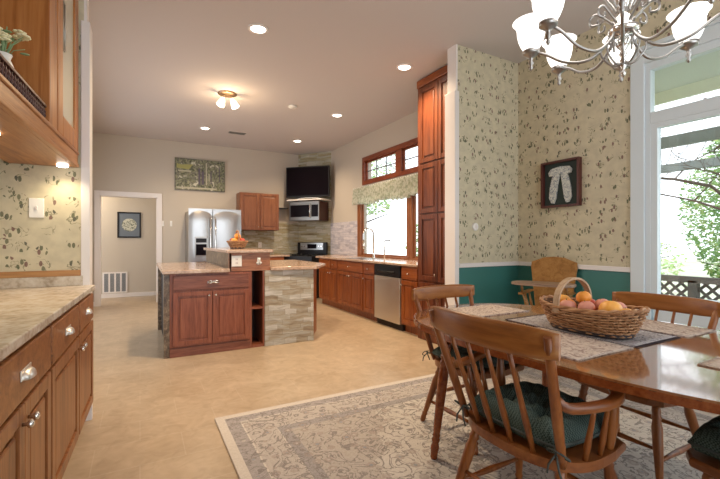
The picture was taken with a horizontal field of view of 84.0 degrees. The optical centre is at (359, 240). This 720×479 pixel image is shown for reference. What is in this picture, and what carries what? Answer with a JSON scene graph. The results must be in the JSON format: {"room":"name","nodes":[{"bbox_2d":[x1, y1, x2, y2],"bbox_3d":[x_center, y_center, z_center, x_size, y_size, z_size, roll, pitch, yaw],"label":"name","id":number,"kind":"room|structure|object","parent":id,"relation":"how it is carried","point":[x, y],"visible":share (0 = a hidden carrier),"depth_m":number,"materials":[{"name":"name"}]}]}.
{"room":"kitchen","nodes":[
{"label":"kitchen","id":0,"kind":"room"},
{"bbox_2d":[0,0,83,286],"bbox_3d":[-2.222,-0.400,2.624,0.695,3.240,0.140,0,0,-29],"label":"wall","id":1,"kind":"structure","parent":0,"point":[51,242],"depth_m":2.63,"materials":[{"name":"paper"}]},
{"bbox_2d":[29,198,43,217],"bbox_3d":[-2.104,-0.215,2.601,0.078,0.125,0.014,0,0,-29],"label":"light switch","id":2,"kind":"object","parent":1,"relation":"attached to","point":[36,205],"visible":1,"depth_m":2.60,"materials":[{"name":"white plastic"}]},
{"bbox_2d":[0,0,78,167],"bbox_3d":[-1.542,-1.255,1.548,0.375,1.520,2.400,0,0,-26],"label":"display cabinet","id":3,"kind":"object","parent":1,"relation":"attached to","point":[39,95],"visible":1,"depth_m":2.04,"materials":[{"name":"brown wood"}]},
{"bbox_2d":[0,26,30,67],"bbox_3d":[-1.529,-0.778,1.724,0.165,0.327,0.172,0,0,32],"label":"flower arrangement","id":4,"kind":"object","parent":3,"relation":"on","point":[5,38],"visible":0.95,"depth_m":1.73,"materials":[{"name":"white plant"}]},
{"bbox_2d":[56,164,68,167],"bbox_3d":[-1.927,-0.487,2.592,0.064,0.016,0.064,0,0,-29],"label":"puck light","id":5,"kind":"object","parent":3,"relation":"attached to","point":[57,165],"visible":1,"depth_m":2.57,"materials":[{"name":"white"}]},
{"bbox_2d":[0,270,80,277],"bbox_3d":[-2.191,0.215,2.550,0.678,0.040,0.020,0,0,-29],"label":"backsplash strip","id":6,"kind":"object","parent":1,"relation":"attached to","point":[55,273],"visible":1,"depth_m":2.60,"materials":[{"name":"brown wood"}]},
{"bbox_2d":[0,276,82,288],"bbox_3d":[-2.186,0.267,2.554,0.690,0.064,0.018,0,0,-29],"label":"backsplash","id":7,"kind":"structure","parent":1,"relation":"attached to","point":[5,283],"depth_m":2.60,"materials":[{"name":"beige stone"}]},
{"bbox_2d":[81,0,91,319],"bbox_3d":[-1.909,-0.400,2.795,0.052,3.240,0.162,0,0,-29],"label":"trim","id":8,"kind":"structure","parent":1,"relation":"attached to","point":[86,31],"depth_m":2.73,"materials":[{"name":"white paint"}]},
{"bbox_2d":[85,403,92,420],"bbox_3d":[-1.850,1.165,2.731,0.040,0.110,0.030,0,0,-29],"label":"baseboard","id":9,"kind":"structure","parent":1,"relation":"attached to","point":[90,414],"depth_m":2.72,"materials":[{"name":"white paint"}]},
{"bbox_2d":[101,197,155,293],"bbox_3d":[-5.356,-0.400,8.027,2.750,3.240,1.170,0,0,-29],"label":"wall","id":10,"kind":"structure","parent":0,"point":[136,257],"depth_m":8.77,"materials":[{"name":"beige paint"}]},
{"bbox_2d":[102,272,126,293],"bbox_3d":[-5.274,0.895,8.615,0.460,0.450,0.020,0,0,-29],"label":"air vent","id":11,"kind":"object","parent":10,"relation":"in","point":[112,282],"visible":1,"depth_m":8.60,"materials":[{"name":"white metal"}]},
{"bbox_2d":[101,291,155,297],"bbox_3d":[-5.595,1.175,8.441,2.530,0.090,0.015,0,0,-29],"label":"baseboard","id":12,"kind":"structure","parent":10,"relation":"attached to","point":[115,295],"depth_m":8.73,"materials":[{"name":"white paint"}]},
{"bbox_2d":[117,212,140,237],"bbox_3d":[-5.041,-0.350,8.740,0.450,0.560,0.025,0,0,-29],"label":"framed picture","id":13,"kind":"object","parent":10,"relation":"attached to","point":[128,223],"visible":1,"depth_m":8.73,"materials":[{"name":"black paper"}]},
{"bbox_2d":[122,219,136,230],"bbox_3d":[-5.040,-0.350,8.739,0.280,0.280,0.004,0,0,-29],"label":"print","id":14,"kind":"object","parent":13,"relation":"attached to","point":[127,224],"depth_m":8.74},
{"bbox_2d":[92,132,297,301],"bbox_3d":[-3.120,-0.400,8.515,4.800,3.240,0.130,0,0,-29],"label":"wall","id":15,"kind":"structure","parent":0,"point":[121,163],"depth_m":8.09,"materials":[{"name":"beige paint"}]},
{"bbox_2d":[94,190,161,306],"bbox_3d":[-4.474,0.138,7.762,1.130,2.165,0.155,0,0,-29],"label":"door frame","id":16,"kind":"structure","parent":15,"relation":"in","point":[98,194],"depth_m":7.48,"materials":[{"name":"white paint"}]},
{"bbox_2d":[175,157,224,191],"bbox_3d":[-3.313,-1.365,8.310,0.970,0.640,0.044,0,0,-29],"label":"print","id":17,"kind":"object","parent":15,"relation":"attached to","point":[190,174],"visible":1,"depth_m":8.28,"materials":[{"name":"green paper"}]},
{"bbox_2d":[236,192,278,230],"bbox_3d":[-2.220,-0.627,8.705,0.840,0.795,0.402,0,0,-29],"label":"upper cabinet","id":18,"kind":"object","parent":15,"relation":"attached to","point":[259,211],"visible":0.97,"depth_m":8.55,"materials":[{"name":"brown wood"}]},
{"bbox_2d":[241,223,297,253],"bbox_3d":[-2.076,-0.060,9.004,1.440,0.719,0.020,0,0,-29],"label":"backsplash","id":19,"kind":"structure","parent":15,"relation":"attached to","point":[285,240],"depth_m":9.11,"materials":[{"name":"stone"}]},
{"bbox_2d":[286,165,329,198],"bbox_3d":[-1.118,-1.287,9.004,1.030,0.727,0.354,0,0,16],"label":"television","id":20,"kind":"object","parent":15,"relation":"attached to","point":[308,181],"visible":0.91,"depth_m":8.83,"materials":[{"name":"black plastic"}]},
{"bbox_2d":[298,151,330,254],"bbox_3d":[-1.045,-0.400,9.183,0.520,3.240,0.700,0,0,-29],"label":"wall","id":21,"kind":"structure","parent":0,"point":[310,231],"depth_m":9.16,"materials":[{"name":"stone"}]},
{"bbox_2d":[289,201,328,221],"bbox_3d":[-1.152,-0.660,8.949,0.760,0.420,0.476,0,0,25],"label":"microwave","id":22,"kind":"object","parent":21,"relation":"attached to","point":[303,211],"visible":1,"depth_m":8.78,"materials":[{"name":"silver metal"}]},
{"bbox_2d":[287,198,330,201],"bbox_3d":[-1.147,-0.910,8.983,0.900,0.030,0.430,0,0,25],"label":"shelf","id":23,"kind":"object","parent":21,"relation":"attached to","point":[312,199],"visible":0.86,"depth_m":8.84,"materials":[{"name":"white paint"}]},
{"bbox_2d":[89,0,646,154],"bbox_3d":[-0.968,-2.070,3.576,6.150,0.100,13.200,0,0,-29],"label":"ceiling","id":24,"kind":"structure","parent":0,"point":[160,67],"depth_m":4.48,"materials":[{"name":"grey paint"}]},
{"bbox_2d":[217,90,238,108],"bbox_3d":[-1.817,-1.917,5.483,0.301,0.206,0.249,0,0,-29],"label":"spotlight fixture","id":25,"kind":"object","parent":24,"relation":"attached to","point":[224,93],"visible":1,"depth_m":5.44,"materials":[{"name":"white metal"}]},
{"bbox_2d":[228,131,245,134],"bbox_3d":[-2.298,-2.014,7.478,0.300,0.012,0.120,0,0,-29],"label":"ceiling vent","id":26,"kind":"object","parent":24,"relation":"in","point":[230,132],"visible":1,"depth_m":7.47,"materials":[{"name":"silver metal"}]},
{"bbox_2d":[247,23,268,34],"bbox_3d":[-0.968,-2.010,3.804,0.196,0.017,0.196,0,0,-29],"label":"recessed light","id":27,"kind":"object","parent":24,"relation":"in","point":[256,28],"visible":1,"depth_m":3.79,"materials":[{"name":"white paint"}]},
{"bbox_2d":[288,105,296,108],"bbox_3d":[-1.009,-2.000,5.985,0.130,0.041,0.130,0,0,-29],"label":"smoke detector","id":28,"kind":"object","parent":24,"relation":"attached to","point":[289,106],"visible":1,"depth_m":5.95,"materials":[{"name":"white plastic"}]},
{"bbox_2d":[331,113,342,116],"bbox_3d":[-0.368,-2.010,6.417,0.196,0.017,0.196,0,0,-29],"label":"recessed light","id":29,"kind":"object","parent":24,"relation":"in","point":[334,114],"visible":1,"depth_m":6.39,"materials":[{"name":"white paint"}]},
{"bbox_2d":[396,63,412,70],"bbox_3d":[0.516,-2.010,4.644,0.196,0.017,0.196,0,0,-29],"label":"recessed light","id":30,"kind":"object","parent":24,"relation":"in","point":[405,66],"visible":1,"depth_m":4.62,"materials":[{"name":"white paint"}]},
{"bbox_2d":[512,0,719,85],"bbox_3d":[1.019,-1.341,1.555,0.779,1.358,0.778,0,0,-29],"label":"chandelier","id":31,"kind":"object","parent":24,"relation":"hanging from","point":[688,22],"visible":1,"depth_m":1.58,"materials":[{"name":"silver metal"}]},
{"bbox_2d":[62,295,718,478],"bbox_3d":[-1.047,1.270,3.533,5.970,0.100,13.200,0,0,-29],"label":"floor","id":32,"kind":"structure","parent":0,"point":[154,416],"depth_m":3.45,"materials":[{"name":"tile"}]},
{"bbox_2d":[0,327,50,478],"bbox_3d":[-1.370,0.777,1.191,0.652,0.885,0.747,0,0,-27],"label":"base cabinet","id":33,"kind":"object","parent":32,"relation":"on","point":[25,381],"visible":1,"depth_m":1.34,"materials":[{"name":"brown wood"}]},
{"bbox_2d":[46,305,84,478],"bbox_3d":[-1.686,0.777,1.816,0.652,0.885,0.647,0,0,-27],"label":"base cabinet","id":34,"kind":"object","parent":32,"relation":"on","point":[64,368],"visible":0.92,"depth_m":1.90,"materials":[{"name":"brown wood"}]},
{"bbox_2d":[75,293,92,434],"bbox_3d":[-1.958,0.777,2.355,0.652,0.885,0.555,0,0,-27],"label":"base cabinet","id":35,"kind":"object","parent":32,"relation":"on","point":[85,335],"visible":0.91,"depth_m":2.45,"materials":[{"name":"brown wood"}]},
{"bbox_2d":[185,208,240,264],"bbox_3d":[-2.956,0.290,8.042,0.970,1.820,0.818,0,0,-29],"label":"refrigerator","id":36,"kind":"object","parent":32,"relation":"on","point":[204,228],"visible":0.52,"depth_m":7.68,"materials":[{"name":"silver metal"}]},
{"bbox_2d":[158,250,316,358],"bbox_3d":[-1.610,0.677,5.350,1.905,1.085,1.832,0,0,-29],"label":"kitchen island","id":37,"kind":"object","parent":32,"relation":"on","point":[250,305],"visible":0.97,"depth_m":4.51,"materials":[{"name":"brown wood"}]},
{"bbox_2d":[156,262,229,274],"bbox_3d":[-2.142,0.325,5.005,0.670,0.039,1.705,0,0,-29],"label":"island countertop","id":38,"kind":"structure","parent":37,"relation":"on","point":[174,267],"depth_m":4.44,"materials":[{"name":"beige stone"}]},
{"bbox_2d":[232,256,241,266],"bbox_3d":[-1.382,0.225,4.484,0.110,0.120,0.010,0,0,-29],"label":"power outlet","id":39,"kind":"object","parent":37,"relation":"attached to","point":[236,260],"visible":1,"depth_m":4.48,"materials":[{"name":"white plastic"}]},
{"bbox_2d":[204,247,272,252],"bbox_3d":[-1.684,0.117,5.345,0.520,0.034,1.850,0,0,-29],"label":"countertop","id":40,"kind":"structure","parent":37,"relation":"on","point":[225,249],"depth_m":4.64,"materials":[{"name":"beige stone"}]},
{"bbox_2d":[226,230,247,248],"bbox_3d":[-1.580,-0.020,5.157,0.268,0.240,0.232,0,0,-29],"label":"fruit basket","id":41,"kind":"object","parent":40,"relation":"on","point":[239,244],"visible":1,"depth_m":5.07,"materials":[{"name":"wicker"}]},
{"bbox_2d":[270,260,324,270],"bbox_3d":[-1.045,0.325,5.583,0.890,0.039,1.710,0,0,-29],"label":"island countertop","id":42,"kind":"structure","parent":37,"relation":"on","point":[274,264],"depth_m":5.11,"materials":[{"name":"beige stone"}]},
{"bbox_2d":[270,257,283,259],"bbox_3d":[-2.155,0.777,8.586,0.900,0.885,0.672,0,0,-29],"label":"base cabinet","id":43,"kind":"object","parent":32,"relation":"on","point":[271,258],"visible":0.02,"depth_m":8.46,"materials":[{"name":"brown wood"}]},
{"bbox_2d":[270,254,289,256],"bbox_3d":[-2.108,0.317,8.615,1.030,0.034,0.629,0,0,-29],"label":"countertop","id":44,"kind":"structure","parent":43,"relation":"on","point":[271,255],"depth_m":8.52,"materials":[{"name":"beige stone"}]},
{"bbox_2d":[284,242,327,297],"bbox_3d":[-1.219,0.625,8.803,0.760,1.190,0.727,0,0,25],"label":"range","id":45,"kind":"object","parent":32,"relation":"on","point":[307,251],"visible":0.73,"depth_m":8.95,"materials":[{"name":"black metal"}]},
{"bbox_2d":[319,258,333,306],"bbox_3d":[-0.396,0.777,7.773,0.722,0.885,0.537,0,0,-29],"label":"base cabinet","id":46,"kind":"object","parent":32,"relation":"on","point":[324,276],"visible":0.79,"depth_m":7.60,"materials":[{"name":"brown wood"}]},
{"bbox_2d":[329,259,340,308],"bbox_3d":[-0.193,0.777,7.405,0.722,0.885,0.297,0,0,-29],"label":"base cabinet","id":47,"kind":"object","parent":32,"relation":"on","point":[333,263],"visible":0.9,"depth_m":7.25,"materials":[{"name":"brown wood"}]},
{"bbox_2d":[337,260,366,317],"bbox_3d":[0.105,0.777,6.862,0.722,0.885,0.937,0,0,-29],"label":"base cabinet","id":48,"kind":"object","parent":32,"relation":"on","point":[349,273],"visible":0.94,"depth_m":6.66,"materials":[{"name":"brown wood"}]},
{"bbox_2d":[316,254,417,266],"bbox_3d":[0.047,0.317,7.000,0.710,0.034,4.078,0,0,-29],"label":"countertop","id":49,"kind":"structure","parent":48,"relation":"on","point":[399,262],"depth_m":6.16,"materials":[{"name":"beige stone"}]},
{"bbox_2d":[348,257,379,259],"bbox_3d":[0.051,0.297,6.818,0.400,0.006,0.720,0,0,-29],"label":"sink","id":50,"kind":"object","parent":49,"relation":"in","point":[360,258],"visible":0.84,"depth_m":6.82,"materials":[{"name":"silver metal"}]},
{"bbox_2d":[363,228,374,257],"bbox_3d":[0.157,0.032,6.991,0.251,0.536,0.064,0,0,-29],"label":"gooseneck faucet","id":51,"kind":"object","parent":49,"relation":"on","point":[365,229],"visible":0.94,"depth_m":7.01,"materials":[{"name":"silver metal"}]},
{"bbox_2d":[362,262,376,320],"bbox_3d":[0.419,0.777,6.292,0.722,0.885,0.357,0,0,-29],"label":"base cabinet","id":52,"kind":"object","parent":32,"relation":"on","point":[368,268],"visible":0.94,"depth_m":6.14,"materials":[{"name":"brown wood"}]},
{"bbox_2d":[374,264,404,330],"bbox_3d":[0.633,0.780,5.815,0.667,0.880,0.670,0,0,-29],"label":"dishwasher","id":53,"kind":"object","parent":32,"relation":"on","point":[387,278],"visible":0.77,"depth_m":5.63,"materials":[{"name":"silver metal"}]},
{"bbox_2d":[400,266,417,334],"bbox_3d":[0.925,0.777,5.372,0.722,0.885,0.377,0,0,-29],"label":"base cabinet","id":54,"kind":"object","parent":32,"relation":"on","point":[409,275],"visible":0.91,"depth_m":5.24,"materials":[{"name":"brown wood"}]},
{"bbox_2d":[417,65,446,344],"bbox_3d":[1.204,-0.393,4.851,0.754,3.225,0.800,0,0,-29],"label":"pantry","id":55,"kind":"object","parent":32,"relation":"on","point":[432,89],"visible":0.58,"depth_m":4.78,"materials":[{"name":"brown wood"}]},
{"bbox_2d":[215,366,716,478],"bbox_3d":[1.379,1.214,1.580,3.050,0.012,4.300,0,0,-29],"label":"area rug","id":56,"kind":"object","parent":32,"relation":"on","point":[378,431],"visible":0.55,"depth_m":2.45,"materials":[{"name":"beige carpet"}]},
{"bbox_2d":[411,284,525,454],"bbox_3d":[0.718,0.765,2.628,0.566,0.895,0.602,0,0,-29],"label":"dining chair","id":57,"kind":"object","parent":56,"relation":"on","point":[435,292],"visible":0.38,"depth_m":2.70,"materials":[{"name":"brown wood"}]},
{"bbox_2d":[422,345,508,369],"bbox_3d":[0.745,0.734,2.577,0.565,0.114,0.436,0,0,-29],"label":"seat cushion","id":58,"kind":"object","parent":57,"relation":"on","point":[463,352],"visible":0.15,"depth_m":2.45,"materials":[{"name":"green fabric"}]},
{"bbox_2d":[429,306,625,478],"bbox_3d":[0.671,0.745,1.625,0.576,0.934,0.668,0,0,-29],"label":"armchair","id":59,"kind":"object","parent":56,"relation":"on","point":[600,452],"visible":0.83,"depth_m":1.45,"materials":[{"name":"brown wood"}]},
{"bbox_2d":[454,381,603,478],"bbox_3d":[0.733,0.722,1.658,0.428,0.163,0.544,0,0,-29],"label":"seat cushion","id":60,"kind":"object","parent":59,"relation":"on","point":[535,395],"visible":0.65,"depth_m":1.54,"materials":[{"name":"green fabric"}]},
{"bbox_2d":[511,257,577,305],"bbox_3d":[1.780,0.690,3.803,0.540,1.066,0.614,0,0,37],"label":"high chair","id":61,"kind":"object","parent":56,"relation":"on","point":[547,272],"visible":0.58,"depth_m":3.99,"materials":[{"name":"brown wood"}]},
{"bbox_2d":[511,280,576,287],"bbox_3d":[1.673,0.394,3.662,0.540,0.023,0.260,0,0,37],"label":"tray","id":62,"kind":"object","parent":61,"relation":"on","point":[518,282],"depth_m":3.60,"materials":[{"name":"brown wood"}]},
{"bbox_2d":[414,303,719,459],"bbox_3d":[1.196,0.840,2.016,1.345,0.740,2.135,0,0,-33],"label":"dining table","id":63,"kind":"object","parent":56,"relation":"on","point":[669,372],"visible":0.48,"depth_m":1.53,"materials":[{"name":"brown wood"}]},
{"bbox_2d":[448,304,528,316],"bbox_3d":[0.843,0.467,2.700,0.483,0.005,0.325,0,0,-29],"label":"placemat","id":64,"kind":"object","parent":63,"relation":"on","point":[486,310],"visible":0.84,"depth_m":2.69,"materials":[{"name":"beige fabric"}]},
{"bbox_2d":[535,327,633,360],"bbox_3d":[0.906,0.467,1.865,0.390,0.005,0.489,0,0,-29],"label":"placemat","id":65,"kind":"object","parent":63,"relation":"on","point":[574,347],"visible":0.42,"depth_m":1.75,"materials":[{"name":"beige fabric"}]},
{"bbox_2d":[505,314,680,347],"bbox_3d":[1.212,0.467,2.164,0.415,0.004,0.732,0,0,-29],"label":"table runner","id":66,"kind":"object","parent":63,"relation":"on","point":[643,338],"visible":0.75,"depth_m":1.98,"materials":[{"name":"grey fabric"}]},
{"bbox_2d":[539,277,650,339],"bbox_3d":[1.183,0.329,2.061,0.324,0.270,0.524,0,0,-29],"label":"fruit basket","id":67,"kind":"object","parent":66,"relation":"on","point":[613,324],"visible":0.94,"depth_m":1.93,"materials":[{"name":"wicker"}]},
{"bbox_2d":[560,294,570,301],"bbox_3d":[1.129,0.332,2.221,0.079,0.074,0.079,0,0,-7],"label":"orange","id":68,"kind":"object","parent":67,"relation":"in","point":[564,296],"visible":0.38,"depth_m":2.20,"materials":[{"name":"orange food"}]},
{"bbox_2d":[560,299,575,307],"bbox_3d":[1.080,0.342,2.083,0.079,0.074,0.079,0,0,-16],"label":"peach","id":69,"kind":"object","parent":67,"relation":"in","point":[566,302],"visible":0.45,"depth_m":2.06,"materials":[{"name":"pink food"}]},
{"bbox_2d":[576,291,591,302],"bbox_3d":[1.162,0.292,2.079,0.071,0.067,0.071,0,0,-36],"label":"orange","id":70,"kind":"object","parent":67,"relation":"in","point":[581,296],"visible":0.73,"depth_m":2.06,"materials":[{"name":"orange food"}]},
{"bbox_2d":[578,300,595,309],"bbox_3d":[1.135,0.335,2.003,0.079,0.074,0.079,0,0,14],"label":"peach","id":71,"kind":"object","parent":67,"relation":"in","point":[584,304],"visible":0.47,"depth_m":1.98,"materials":[{"name":"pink food"}]},
{"bbox_2d":[594,298,607,309],"bbox_3d":[1.226,0.325,2.024,0.075,0.071,0.075,0,0,5],"label":"apple","id":72,"kind":"object","parent":67,"relation":"in","point":[598,302],"visible":0.38,"depth_m":2.01,"materials":[{"name":"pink food"}]},
{"bbox_2d":[598,300,622,310],"bbox_3d":[1.203,0.332,1.921,0.103,0.097,0.128,0,0,31],"label":"orange","id":73,"kind":"object","parent":67,"relation":"in","point":[610,305],"visible":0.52,"depth_m":1.88,"materials":[{"name":"orange food"}]},
{"bbox_2d":[640,319,716,337],"bbox_3d":[1.616,0.467,2.207,0.305,0.005,0.453,0,0,-29],"label":"placemat","id":74,"kind":"object","parent":63,"relation":"on","point":[648,325],"visible":0.64,"depth_m":2.11,"materials":[{"name":"beige fabric"}]},
{"bbox_2d":[697,357,719,369],"bbox_3d":[1.565,0.467,1.460,0.454,0.005,0.375,0,0,-29],"label":"placemat","id":75,"kind":"object","parent":63,"relation":"on","point":[714,363],"visible":1,"depth_m":1.52,"materials":[{"name":"beige fabric"}]},
{"bbox_2d":[575,292,719,478],"bbox_3d":[1.557,0.765,2.226,0.602,0.895,0.566,0,0,-29],"label":"dining chair","id":76,"kind":"object","parent":56,"relation":"on","point":[672,303],"visible":0.41,"depth_m":2.15,"materials":[{"name":"brown wood"}]},
{"bbox_2d":[686,447,719,478],"bbox_3d":[1.487,0.765,1.301,0.566,0.895,0.602,0,0,-29],"label":"dining chair","id":77,"kind":"object","parent":56,"relation":"on","point":[710,466],"visible":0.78,"depth_m":1.39,"materials":[{"name":"brown wood"}]},
{"bbox_2d":[687,415,719,459],"bbox_3d":[1.450,0.722,1.358,0.544,0.163,0.428,0,0,-29],"label":"seat cushion","id":78,"kind":"object","parent":77,"relation":"on","point":[706,439],"visible":1,"depth_m":1.40,"materials":[{"name":"green fabric"}]},
{"bbox_3d":[-1.025,0.777,0.508,0.652,0.885,0.777,0,0,-27],"label":"cabinet","id":79,"kind":"object","parent":32,"relation":"on","visible":0},
{"bbox_2d":[0,285,94,360],"bbox_3d":[-1.489,0.318,1.374,0.645,0.035,2.760,0,0,-27],"label":"countertop","id":80,"kind":"structure","parent":79,"relation":"on","point":[24,312],"depth_m":1.78,"materials":[{"name":"beige stone"}]},
{"bbox_2d":[458,45,517,303],"bbox_3d":[1.370,-0.400,4.388,0.910,3.240,0.130,0,0,-29],"label":"wall","id":81,"kind":"structure","parent":0,"point":[487,83],"depth_m":4.33,"materials":[{"name":"paper"}]},
{"bbox_2d":[445,44,458,305],"bbox_3d":[0.956,-0.400,4.162,0.057,3.240,0.157,0,0,-29],"label":"trim","id":82,"kind":"structure","parent":81,"relation":"attached to","point":[452,96],"depth_m":4.13,"materials":[{"name":"white paint"}]},
{"bbox_2d":[472,223,477,230],"bbox_3d":[1.218,-0.150,4.217,0.084,0.084,0.024,0,0,-29],"label":"thermostat","id":83,"kind":"object","parent":81,"relation":"attached to","point":[474,225],"visible":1,"depth_m":4.21,"materials":[{"name":"white plastic"}]},
{"bbox_2d":[459,261,518,267],"bbox_3d":[1.412,0.253,4.325,0.898,0.045,0.022,0,0,-29],"label":"trim","id":84,"kind":"structure","parent":81,"relation":"attached to","point":[484,264],"depth_m":4.29,"materials":[{"name":"white paint"}]},
{"bbox_2d":[331,0,719,305],"bbox_3d":[1.921,-0.400,4.497,0.160,3.240,12.030,0,0,-29],"label":"wall","id":85,"kind":"structure","parent":0,"point":[586,116],"depth_m":3.95,"materials":[{"name":"paper"}]},
{"bbox_2d":[331,221,356,255],"bbox_3d":[-0.349,-0.051,8.436,0.020,0.699,1.260,0,0,-29],"label":"backsplash","id":86,"kind":"structure","parent":85,"relation":"attached to","point":[343,234],"depth_m":8.37,"materials":[{"name":"stone"}]},
{"bbox_2d":[352,173,417,205],"bbox_3d":[0.568,-0.848,6.641,0.114,0.374,2.930,0,0,-28],"label":"window valance","id":87,"kind":"object","parent":85,"relation":"attached to","point":[401,188],"visible":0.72,"depth_m":6.78,"materials":[{"name":"fabric"}]},
{"bbox_2d":[357,194,417,259],"bbox_3d":[0.675,-0.295,6.631,0.085,1.190,2.870,0,0,-29],"label":"window","id":88,"kind":"structure","parent":85,"relation":"in","point":[410,202],"depth_m":6.41,"materials":[{"name":"brown wood"}]},
{"bbox_2d":[362,137,417,184],"bbox_3d":[0.721,-1.335,6.548,0.085,0.530,2.680,0,0,-29],"label":"window","id":89,"kind":"structure","parent":85,"relation":"in","point":[399,150],"depth_m":6.74,"materials":[{"name":"brown wood"}]},
{"bbox_2d":[541,156,581,208],"bbox_3d":[2.036,-0.583,4.064,0.055,0.475,0.420,0,0,-29],"label":"shadow box","id":90,"kind":"object","parent":85,"relation":"attached to","point":[561,180],"visible":1,"depth_m":4.05,"materials":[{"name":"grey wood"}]},
{"bbox_2d":[519,261,629,271],"bbox_3d":[2.085,0.253,4.010,0.022,0.045,1.178,0,0,-29],"label":"trim","id":91,"kind":"structure","parent":85,"relation":"attached to","point":[585,267],"depth_m":3.72,"materials":[{"name":"white paint"}]},
{"bbox_2d":[630,17,719,329],"bbox_3d":[3.180,-0.215,2.154,0.210,2.870,3.170,0,0,-29],"label":"window","id":92,"kind":"structure","parent":85,"relation":"in","point":[646,124],"depth_m":3.36,"materials":[{"name":"white paint"}]},
{"bbox_2d":[655,50,719,105],"bbox_3d":[4.101,-1.508,1.342,0.580,0.305,8.400,0,0,-29],"label":"eave","id":93,"kind":"object","parent":85,"relation":"attached to","point":[682,80],"visible":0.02,"depth_m":3.66,"materials":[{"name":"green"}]},
{"label":"outside","id":94,"kind":"structure","parent":0,"visible":0},
{"bbox_2d":[661,258,719,300],"bbox_3d":[15.400,1.570,17.600,36.050,0.100,44.000,0,0,-29],"label":"ground","id":95,"kind":"structure","parent":94,"point":[692,267],"depth_m":19.94,"materials":[{"name":"white"}]},
{"bbox_2d":[367,154,407,222],"bbox_3d":[0.132,-1.831,17.222,3.775,6.704,3.834,0,0,-29],"label":"tree","id":96,"kind":"object","parent":95,"relation":"on","point":[387,204],"visible":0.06,"depth_m":17.06,"materials":[{"name":"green plant"}]},
{"bbox_2d":[405,224,417,255],"bbox_3d":[1.832,0.396,10.145,1.442,2.253,1.442,0,0,-29],"label":"shrub","id":97,"kind":"object","parent":95,"relation":"on","point":[416,224],"visible":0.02,"depth_m":10.13,"materials":[{"name":"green plant"}]},
{"bbox_2d":[661,242,687,282],"bbox_3d":[7.851,0.654,11.672,2.564,1.738,2.584,0,0,-29],"label":"shrub","id":98,"kind":"object","parent":95,"relation":"on","point":[662,244],"visible":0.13,"depth_m":10.94,"materials":[{"name":"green plant"}]},
{"bbox_2d":[655,91,719,209],"bbox_3d":[4.721,-1.168,6.408,5.836,5.392,4.856,0,0,-8],"label":"bare tree","id":99,"kind":"object","parent":95,"relation":"on","point":[709,185],"visible":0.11,"depth_m":5.86,"materials":[{"name":"brown plant"}]},
{"bbox_2d":[661,126,719,173],"bbox_3d":[5.113,0.215,2.584,1.850,2.610,9.600,0,0,-29],"label":"pergola","id":100,"kind":"object","parent":95,"relation":"on","point":[709,134],"visible":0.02,"depth_m":4.12,"materials":[{"name":"grey wood"}]},
{"bbox_2d":[661,274,719,299],"bbox_3d":[5.539,0.995,3.209,0.100,1.050,13.172,0,0,-29],"label":"lattice fence","id":101,"kind":"object","parent":95,"relation":"on","point":[693,288],"visible":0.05,"depth_m":5.25,"materials":[{"name":"grey wood"}]},
{"bbox_2d":[676,139,719,277],"bbox_3d":[6.772,-0.400,6.373,2.753,3.841,2.732,0,0,-29],"label":"tree","id":102,"kind":"object","parent":95,"relation":"on","point":[714,198],"visible":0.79,"depth_m":6.83,"materials":[{"name":"green plant"}]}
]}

